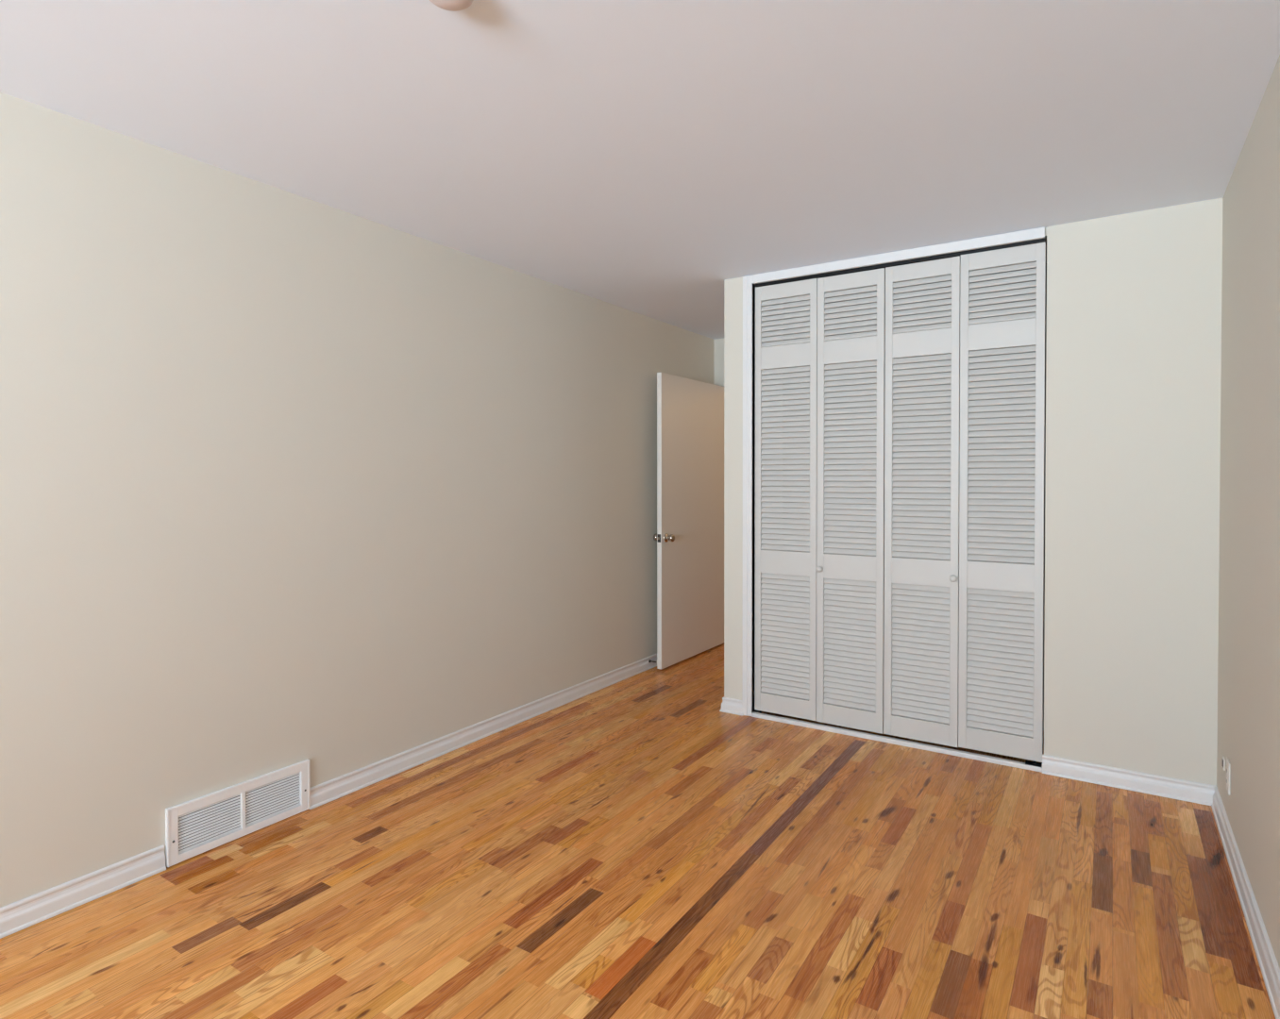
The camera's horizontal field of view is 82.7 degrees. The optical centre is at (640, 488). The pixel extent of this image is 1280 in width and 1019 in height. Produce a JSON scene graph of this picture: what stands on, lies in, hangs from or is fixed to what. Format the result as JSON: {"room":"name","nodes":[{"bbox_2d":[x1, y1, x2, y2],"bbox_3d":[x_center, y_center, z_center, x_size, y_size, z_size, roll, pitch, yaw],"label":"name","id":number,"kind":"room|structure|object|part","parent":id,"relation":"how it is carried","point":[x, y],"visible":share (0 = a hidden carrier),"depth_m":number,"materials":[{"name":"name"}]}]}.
{"room":"empty bedroom","nodes":[
{"label":"empty bedroom","id":0,"kind":"room"},
{"bbox_2d":[0,92,714,908],"bbox_3d":[-1.863,0.077,2.195,0.120,2.440,9.100,0,1,33],"label":"wall","id":1,"kind":"structure","parent":0,"point":[287,479],"depth_m":2.75,"materials":[{"name":"beige paint"}]},
{"bbox_2d":[165,759,310,867],"bbox_3d":[-1.468,1.187,2.690,0.018,0.197,0.524,0,1,33],"label":"air vent","id":2,"kind":"object","parent":1,"relation":"in","point":[195,827],"visible":1,"depth_m":2.66,"materials":[{"name":"white metal"}]},
{"bbox_2d":[0,654,656,939],"bbox_3d":[-1.802,1.256,2.174,0.020,0.080,8.860,0,1,33],"label":"baseboard","id":3,"kind":"structure","parent":1,"relation":"attached to","point":[19,916],"depth_m":3.02,"materials":[{"name":"white paint"}]},
{"bbox_2d":[0,642,1275,1018],"bbox_3d":[-0.053,1.296,2.079,3.101,0.001,10.600,0,1,33],"label":"floor","id":4,"kind":"structure","parent":0,"point":[635,847],"depth_m":2.30,"materials":[{"name":"brown wood"}]},
{"bbox_2d":[0,0,1279,339],"bbox_3d":[-0.062,-1.193,2.035,3.301,0.100,10.820,0,1,33],"label":"ceiling","id":5,"kind":"structure","parent":0,"point":[642,157],"depth_m":2.21,"materials":[{"name":"white paint"}]},
{"bbox_2d":[429,0,473,11],"bbox_3d":[-0.430,-1.115,1.634,0.112,0.044,0.112,0,1,33],"label":"ceiling lamp","id":6,"kind":"object","parent":5,"relation":"attached to","point":[447,5],"visible":1,"depth_m":1.65,"materials":[{"name":"white glass"}]},
{"bbox_2d":[714,338,724,387],"bbox_3d":[1.962,0.031,5.068,3.181,2.440,0.120,0,1,33],"label":"wall","id":7,"kind":"structure","parent":0,"point":[719,343],"depth_m":5.84,"materials":[{"name":"beige paint"}]},
{"bbox_2d":[653,372,724,669],"bbox_3d":[0.401,0.220,5.394,0.156,2.030,1.029,0,1,33],"label":"door","id":8,"kind":"structure","parent":7,"relation":"in","point":[689,537],"depth_m":5.29,"materials":[{"name":"white paint"}]},
{"bbox_3d":[0.121,0.342,5.051,0.060,0.064,0.064,0,1,33],"label":"knob","id":9,"kind":"part","parent":8,"relation":"part of","materials":[{"name":"silver metal"}]},
{"bbox_3d":[0.202,0.343,4.999,0.060,0.064,0.064,0,1,33],"label":"knob","id":10,"kind":"part","parent":8,"relation":"part of","materials":[{"name":"silver metal"}]},
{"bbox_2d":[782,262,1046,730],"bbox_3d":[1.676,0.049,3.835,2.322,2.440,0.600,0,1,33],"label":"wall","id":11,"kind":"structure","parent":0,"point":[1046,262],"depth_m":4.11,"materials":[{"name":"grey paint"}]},
{"bbox_2d":[724,198,1222,786],"bbox_3d":[1.566,0.050,3.776,2.202,2.440,0.620,0,1,33],"label":"wall","id":12,"kind":"structure","parent":0,"point":[1134,357],"depth_m":3.09,"materials":[{"name":"beige paint"}]},
{"bbox_2d":[719,696,743,716],"bbox_3d":[0.682,1.222,4.353,0.146,0.080,0.640,0,1,33],"label":"baseboard","id":13,"kind":"structure","parent":12,"relation":"attached to","point":[732,706],"depth_m":4.09,"materials":[{"name":"white paint"}]},
{"bbox_2d":[742,275,758,716],"bbox_3d":[0.618,0.047,4.071,0.053,2.437,0.113,0,1,33],"label":"trim","id":14,"kind":"structure","parent":12,"relation":"attached to","point":[749,408],"depth_m":4.03,"materials":[{"name":"white paint"}]},
{"bbox_2d":[754,268,885,734],"bbox_3d":[0.924,0.073,3.835,0.698,2.354,0.058,0,1,33],"label":"bifold door","id":15,"kind":"structure","parent":12,"relation":"in","point":[817,659],"depth_m":3.82,"materials":[{"name":"grey paint"}]},
{"bbox_3d":[0.786,0.064,3.942,0.351,2.338,0.028,0,1,33],"label":"door panel","id":16,"kind":"part","parent":15,"relation":"part of","materials":[{"name":"grey paint"}]},
{"bbox_3d":[0.938,0.424,3.815,0.034,0.034,0.031,0,1,33],"label":"knob","id":17,"kind":"part","parent":15,"relation":"part of","materials":[{"name":"grey paint"}]},
{"bbox_3d":[1.081,0.068,3.752,0.345,2.338,0.028,0,1,33],"label":"door panel","id":18,"kind":"part","parent":15,"relation":"part of","materials":[{"name":"grey paint"}]},
{"bbox_2d":[751,711,1042,773],"bbox_3d":[1.215,1.261,3.659,1.412,0.022,0.032,0,1,33],"label":"trim","id":19,"kind":"structure","parent":12,"relation":"attached to","point":[953,752],"depth_m":3.60,"materials":[{"name":"white paint"}]},
{"bbox_2d":[1025,760,1042,767],"bbox_3d":[1.786,1.249,3.306,0.064,0.012,0.044,0,1,33],"label":"pivot bracket","id":20,"kind":"object","parent":19,"relation":"on","point":[1033,764],"visible":1,"depth_m":3.30,"materials":[{"name":"black metal"}]},
{"bbox_2d":[751,226,1044,284],"bbox_3d":[1.208,-1.143,3.620,1.411,0.047,0.021,0,1,33],"label":"trim","id":21,"kind":"structure","parent":12,"relation":"attached to","point":[1037,233],"depth_m":3.55,"materials":[{"name":"white paint"}]},
{"bbox_2d":[754,238,1045,287],"bbox_3d":[1.225,-1.114,3.644,1.406,0.016,0.030,0,1,33],"label":"door track","id":22,"kind":"object","parent":12,"relation":"attached to","point":[956,254],"visible":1,"depth_m":3.60,"materials":[{"name":"black metal"}]},
{"bbox_2d":[883,242,1045,763],"bbox_3d":[1.515,0.075,3.453,0.700,2.354,0.058,0,1,33],"label":"bifold door","id":23,"kind":"structure","parent":12,"relation":"in","point":[949,681],"depth_m":3.44,"materials":[{"name":"grey paint"}]},
{"bbox_3d":[1.374,0.069,3.562,0.345,2.338,0.028,0,1,33],"label":"door panel","id":24,"kind":"part","parent":23,"relation":"part of","materials":[{"name":"grey paint"}]},
{"bbox_3d":[1.488,0.429,3.459,0.034,0.034,0.031,0,1,33],"label":"knob","id":25,"kind":"part","parent":23,"relation":"part of","materials":[{"name":"grey paint"}]},
{"bbox_3d":[1.669,0.068,3.371,0.353,2.338,0.028,0,1,33],"label":"door panel","id":26,"kind":"part","parent":23,"relation":"part of","materials":[{"name":"grey paint"}]},
{"bbox_2d":[1042,754,1214,806],"bbox_3d":[2.056,1.238,3.095,0.611,0.080,0.020,0,1,33],"label":"baseboard","id":27,"kind":"structure","parent":12,"relation":"attached to","point":[1193,792],"depth_m":3.08,"materials":[{"name":"white paint"}]},
{"bbox_2d":[1216,54,1279,969],"bbox_3d":[0.387,0.107,-0.183,0.120,2.440,7.550,0,1,33],"label":"wall","id":28,"kind":"structure","parent":0,"point":[1249,564],"depth_m":2.23,"materials":[{"name":"beige paint"}]},
{"bbox_2d":[1222,757,1230,795],"bbox_3d":[2.155,1.040,2.679,0.009,0.114,0.187,0,1,33],"label":"wall outlet","id":29,"kind":"object","parent":28,"relation":"attached to","point":[1228,765],"visible":1,"depth_m":2.62,"materials":[{"name":"white plastic"}]},
{"bbox_3d":[2.124,1.041,2.629,0.006,0.114,0.070,0,1,33],"label":"plate","id":30,"kind":"part","parent":29,"relation":"part of","materials":[{"name":"white plastic"}]},
{"bbox_2d":[1211,786,1279,1018],"bbox_3d":[0.330,1.286,-0.129,0.020,0.080,7.310,0,1,33],"label":"baseboard","id":31,"kind":"structure","parent":28,"relation":"attached to","point":[1269,967],"depth_m":2.15,"materials":[{"name":"white paint"}]}
]}

